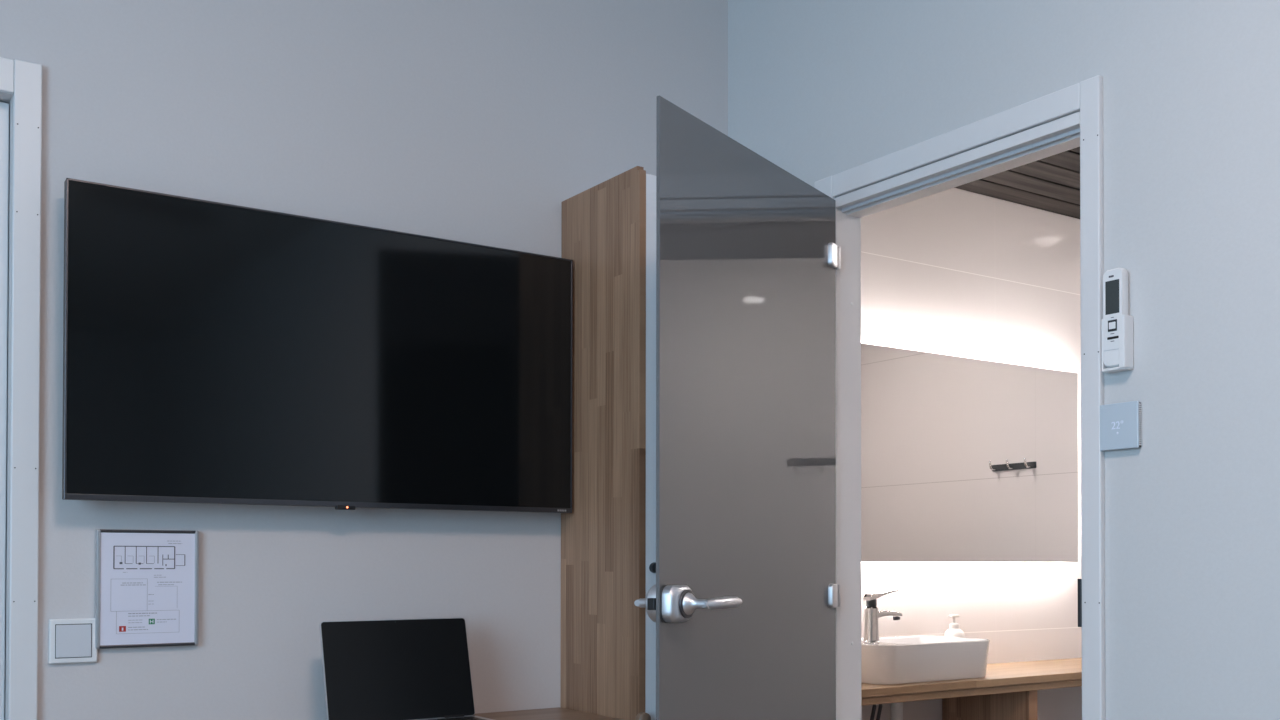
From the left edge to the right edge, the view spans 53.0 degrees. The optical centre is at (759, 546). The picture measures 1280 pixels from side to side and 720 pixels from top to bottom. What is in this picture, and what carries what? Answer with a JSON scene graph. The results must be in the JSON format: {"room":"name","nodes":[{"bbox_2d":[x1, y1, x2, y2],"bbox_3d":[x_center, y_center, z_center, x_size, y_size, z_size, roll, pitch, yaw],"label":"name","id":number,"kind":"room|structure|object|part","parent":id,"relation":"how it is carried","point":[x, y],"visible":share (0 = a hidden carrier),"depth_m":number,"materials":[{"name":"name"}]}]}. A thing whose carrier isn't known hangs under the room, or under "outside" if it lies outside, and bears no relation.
{"room":"hotel room","nodes":[
{"label":"hotel room","id":0,"kind":"room"},
{"bbox_2d":[0,0,727,719],"bbox_3d":[-1.699,-0.225,2.229,3.965,2.750,0.100,1,-1,-37],"label":"wall","id":1,"kind":"structure","parent":0,"point":[468,121],"depth_m":2.74,"materials":[{"name":"grey paint"}]},
{"bbox_2d":[0,102,8,719],"bbox_3d":[-1.744,0.145,2.168,0.797,1.988,0.095,1,-1,-37],"label":"door","id":2,"kind":"structure","parent":1,"relation":"in","point":[4,107],"depth_m":2.42,"materials":[{"name":"white paint"}]},
{"bbox_2d":[0,57,13,93],"bbox_3d":[-1.721,-0.886,2.151,0.800,0.063,0.013,1,-1,-37],"label":"trim","id":3,"kind":"structure","parent":1,"relation":"attached to","point":[6,64],"depth_m":2.38,"materials":[{"name":"white paint"}]},
{"bbox_2d":[8,59,41,719],"bbox_3d":[-1.720,0.115,2.137,0.892,2.067,0.015,1,-1,-37],"label":"trim","id":4,"kind":"structure","parent":1,"relation":"attached to","point":[27,95],"depth_m":2.39,"materials":[{"name":"white paint"}]},
{"bbox_2d":[48,618,96,663],"bbox_3d":[-1.316,0.180,2.442,0.083,0.085,0.012,1,-1,-37],"label":"light switch","id":5,"kind":"object","parent":1,"relation":"attached to","point":[70,640],"visible":1,"depth_m":2.44,"materials":[{"name":"white plastic"}]},
{"bbox_2d":[95,529,198,648],"bbox_3d":[-1.211,0.082,2.520,0.187,0.231,0.013,1,-1,-37],"label":"framed piece","id":6,"kind":"object","parent":1,"relation":"attached to","point":[147,581],"visible":1,"depth_m":2.51,"materials":[{"name":"white paper"}]},
{"bbox_3d":[-1.282,0.081,2.466,0.008,0.231,0.013,1,-1,-37],"label":"frame rail","id":7,"kind":"part","parent":6,"relation":"part of","materials":[{"name":"metal"}]},
{"bbox_3d":[-1.211,0.194,2.518,0.175,0.006,0.012,1,-1,-37],"label":"frame rail","id":8,"kind":"part","parent":6,"relation":"part of","materials":[{"name":"metal"}]},
{"bbox_3d":[-1.211,-0.031,2.522,0.175,0.006,0.012,1,-1,-37],"label":"frame rail","id":9,"kind":"part","parent":6,"relation":"part of","materials":[{"name":"metal"}]},
{"bbox_3d":[-1.139,0.083,2.573,0.008,0.231,0.013,1,-1,-37],"label":"frame rail","id":10,"kind":"part","parent":6,"relation":"part of","materials":[{"name":"metal"}]},
{"bbox_2d":[62,178,572,512],"bbox_3d":[-0.891,-0.382,2.727,1.068,0.608,0.079,1,-1,-37],"label":"television","id":11,"kind":"object","parent":1,"relation":"attached to","point":[214,352],"visible":1,"depth_m":2.64,"materials":[{"name":"black plastic"}]},
{"bbox_2d":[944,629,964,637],"bbox_3d":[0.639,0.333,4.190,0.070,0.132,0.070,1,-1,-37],"label":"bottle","id":12,"kind":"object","parent":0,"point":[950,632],"depth_m":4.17,"materials":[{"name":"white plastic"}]},
{"bbox_2d":[861,188,1081,719],"bbox_3d":[0.684,-0.071,4.373,2.285,2.500,0.100,1,-1,-37],"label":"wall","id":13,"kind":"structure","parent":0,"point":[953,271],"depth_m":4.37,"materials":[{"name":"tile"}]},
{"bbox_2d":[861,343,1077,561],"bbox_3d":[0.582,-0.292,4.205,1.385,0.684,0.049,1,-1,-37],"label":"mirror","id":14,"kind":"object","parent":13,"relation":"attached to","point":[963,459],"visible":0.58,"depth_m":4.25,"materials":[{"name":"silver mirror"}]},
{"bbox_2d":[728,0,1279,719],"bbox_3d":[2.070,-0.247,0.580,0.070,2.750,7.830,1,-1,-37],"label":"wall","id":15,"kind":"structure","parent":0,"point":[818,89],"depth_m":2.31,"materials":[{"name":"paint"}]},
{"bbox_2d":[634,75,1104,719],"bbox_3d":[0.126,0.132,2.534,0.826,2.045,0.846,1,-1,-37],"label":"door","id":16,"kind":"structure","parent":15,"relation":"in","point":[1083,129],"depth_m":2.61,"materials":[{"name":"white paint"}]},
{"bbox_3d":[-0.187,0.106,2.433,0.052,0.024,0.130,0,-1,28],"label":"lever","id":17,"kind":"part","parent":16,"relation":"part of","materials":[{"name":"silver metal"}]},
{"bbox_3d":[-0.083,0.105,2.375,0.058,0.042,0.144,0,-1,28],"label":"lever","id":18,"kind":"part","parent":16,"relation":"part of","materials":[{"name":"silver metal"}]},
{"bbox_3d":[0.156,0.138,3.045,0.014,2.045,0.066,1,-1,-37],"label":"casing","id":19,"kind":"part","parent":16,"relation":"part of","materials":[{"name":"white paint"}]},
{"bbox_3d":[0.397,-0.862,2.739,0.014,0.052,0.734,1,-1,-37],"label":"casing","id":20,"kind":"part","parent":16,"relation":"part of","materials":[{"name":"white paint"}]},
{"bbox_3d":[0.622,0.107,2.440,0.032,0.092,0.008,1,-1,-37],"label":"strike plate","id":21,"kind":"part","parent":16,"relation":"part of","materials":[{"name":"metal"}]},
{"bbox_3d":[0.631,0.130,2.414,0.014,2.045,0.046,1,-1,-37],"label":"casing","id":22,"kind":"part","parent":16,"relation":"part of","materials":[{"name":"white paint"}]},
{"bbox_2d":[1101,315,1132,372],"bbox_3d":[0.663,-0.377,2.366,0.030,0.100,0.055,1,-1,-37],"label":"remote holder","id":23,"kind":"object","parent":15,"relation":"attached to","point":[1125,321],"visible":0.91,"depth_m":2.34,"materials":[{"name":"white plastic"}]},
{"bbox_2d":[1103,268,1128,367],"bbox_3d":[0.660,-0.425,2.366,0.021,0.182,0.044,1,-1,-37],"label":"remote control","id":24,"kind":"object","parent":23,"relation":"in","point":[1115,281],"visible":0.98,"depth_m":2.36,"materials":[{"name":"white plastic"}]},
{"bbox_3d":[0.653,-0.410,2.361,0.002,0.021,0.020,1,-1,-37],"label":"button frame","id":25,"kind":"part","parent":24,"relation":"part of","materials":[{"name":"metal"}]},
{"bbox_2d":[1100,401,1141,450],"bbox_3d":[0.670,-0.224,2.366,0.015,0.086,0.086,1,-1,-37],"label":"thermostat","id":26,"kind":"object","parent":15,"relation":"attached to","point":[1120,423],"visible":1,"depth_m":2.36,"materials":[{"name":"plastic"}]},
{"bbox_2d":[954,147,1079,218],"bbox_3d":[1.300,-1.248,3.489,2.185,0.050,2.080,1,-1,-37],"label":"ceiling","id":27,"kind":"structure","parent":0,"point":[1051,183],"depth_m":4.27,"materials":[{"name":"brown wood"}]},
{"bbox_3d":[0.571,1.160,-0.744,4.035,0.100,7.550,1,-1,-37],"label":"floor","id":28,"kind":"structure","parent":0,"visible":0},
{"bbox_2d":[473,707,623,719],"bbox_3d":[-0.885,0.767,2.541,1.275,0.775,0.357,1,-1,-37],"label":"desk","id":29,"kind":"object","parent":28,"relation":"on","point":[558,713],"visible":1,"depth_m":2.90,"materials":[{"name":"brown wood"}]},
{"bbox_2d":[319,618,493,719],"bbox_3d":[-0.696,0.266,2.607,0.318,0.225,0.287,1,-1,-37],"label":"laptop","id":30,"kind":"object","parent":29,"relation":"on","point":[398,669],"visible":1,"depth_m":2.69,"materials":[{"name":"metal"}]},
{"bbox_2d":[561,166,655,719],"bbox_3d":[-0.173,0.162,3.068,0.504,1.998,0.381,1,-1,-37],"label":"wardrobe","id":31,"kind":"object","parent":28,"relation":"on","point":[608,538],"visible":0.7,"depth_m":2.89,"materials":[{"name":"brown wood"}]},
{"bbox_3d":[-0.066,0.129,2.949,0.477,1.902,0.018,1,-1,-37],"label":"door","id":32,"kind":"part","parent":31,"relation":"part of","materials":[{"name":"white laminate"}]},
{"bbox_3d":[-0.232,0.046,2.807,0.024,0.024,0.011,1,-1,-37],"label":"door knob","id":33,"kind":"part","parent":31,"relation":"part of","materials":[{"name":"metal"}]},
{"bbox_3d":[1.340,1.217,3.486,2.285,0.100,2.280,1,-1,-37],"label":"floor","id":34,"kind":"structure","parent":0,"visible":0},
{"bbox_2d":[861,658,1081,719],"bbox_3d":[0.803,0.787,4.132,2.168,0.777,0.409,1,-1,-37],"label":"countertop","id":35,"kind":"structure","parent":34,"relation":"on","point":[1008,691],"depth_m":3.96,"materials":[{"name":"brown wood"}]},
{"bbox_2d":[870,702,902,719],"bbox_3d":[0.375,0.627,3.928,0.178,0.371,0.222,1,-1,-37],"label":"trap","id":36,"kind":"object","parent":35,"relation":"attached to","point":[896,708],"visible":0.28,"depth_m":3.85,"materials":[{"name":"white plastic"}]},
{"bbox_2d":[861,636,989,684],"bbox_3d":[0.443,0.338,3.848,0.470,0.113,0.305,1,-1,-37],"label":"basin","id":37,"kind":"object","parent":35,"relation":"in","point":[902,659],"visible":0.85,"depth_m":3.71,"materials":[{"name":"white ceramic"}]},
{"bbox_2d":[863,590,901,642],"bbox_3d":[0.362,0.203,3.764,0.136,0.154,0.048,1,-1,-37],"label":"tap","id":38,"kind":"object","parent":37,"relation":"on","point":[871,631],"visible":1,"depth_m":3.73,"materials":[{"name":"silver metal"}]},
{"bbox_3d":[0.358,0.142,3.762,0.114,0.030,0.036,1,-1,-37],"label":"lever","id":39,"kind":"part","parent":38,"relation":"part of","materials":[{"name":"silver metal"}]},
{"bbox_3d":[0.374,0.201,3.773,0.107,0.026,0.034,1,-1,-37],"label":"spout","id":40,"kind":"part","parent":38,"relation":"part of","materials":[{"name":"silver metal"}]},
{"bbox_2d":[944,614,964,637],"bbox_3d":[0.639,0.311,4.191,0.070,0.176,0.070,1,-1,-37],"label":"soap dispenser","id":41,"kind":"object","parent":35,"relation":"on","point":[954,630],"visible":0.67,"depth_m":4.17,"materials":[{"name":"white plastic"}]},
{"bbox_3d":[0.734,0.809,4.089,0.040,0.731,0.375,1,-1,-37],"label":"support panel","id":42,"kind":"part","parent":35,"relation":"part of","materials":[{"name":"brown wood"}]}
]}

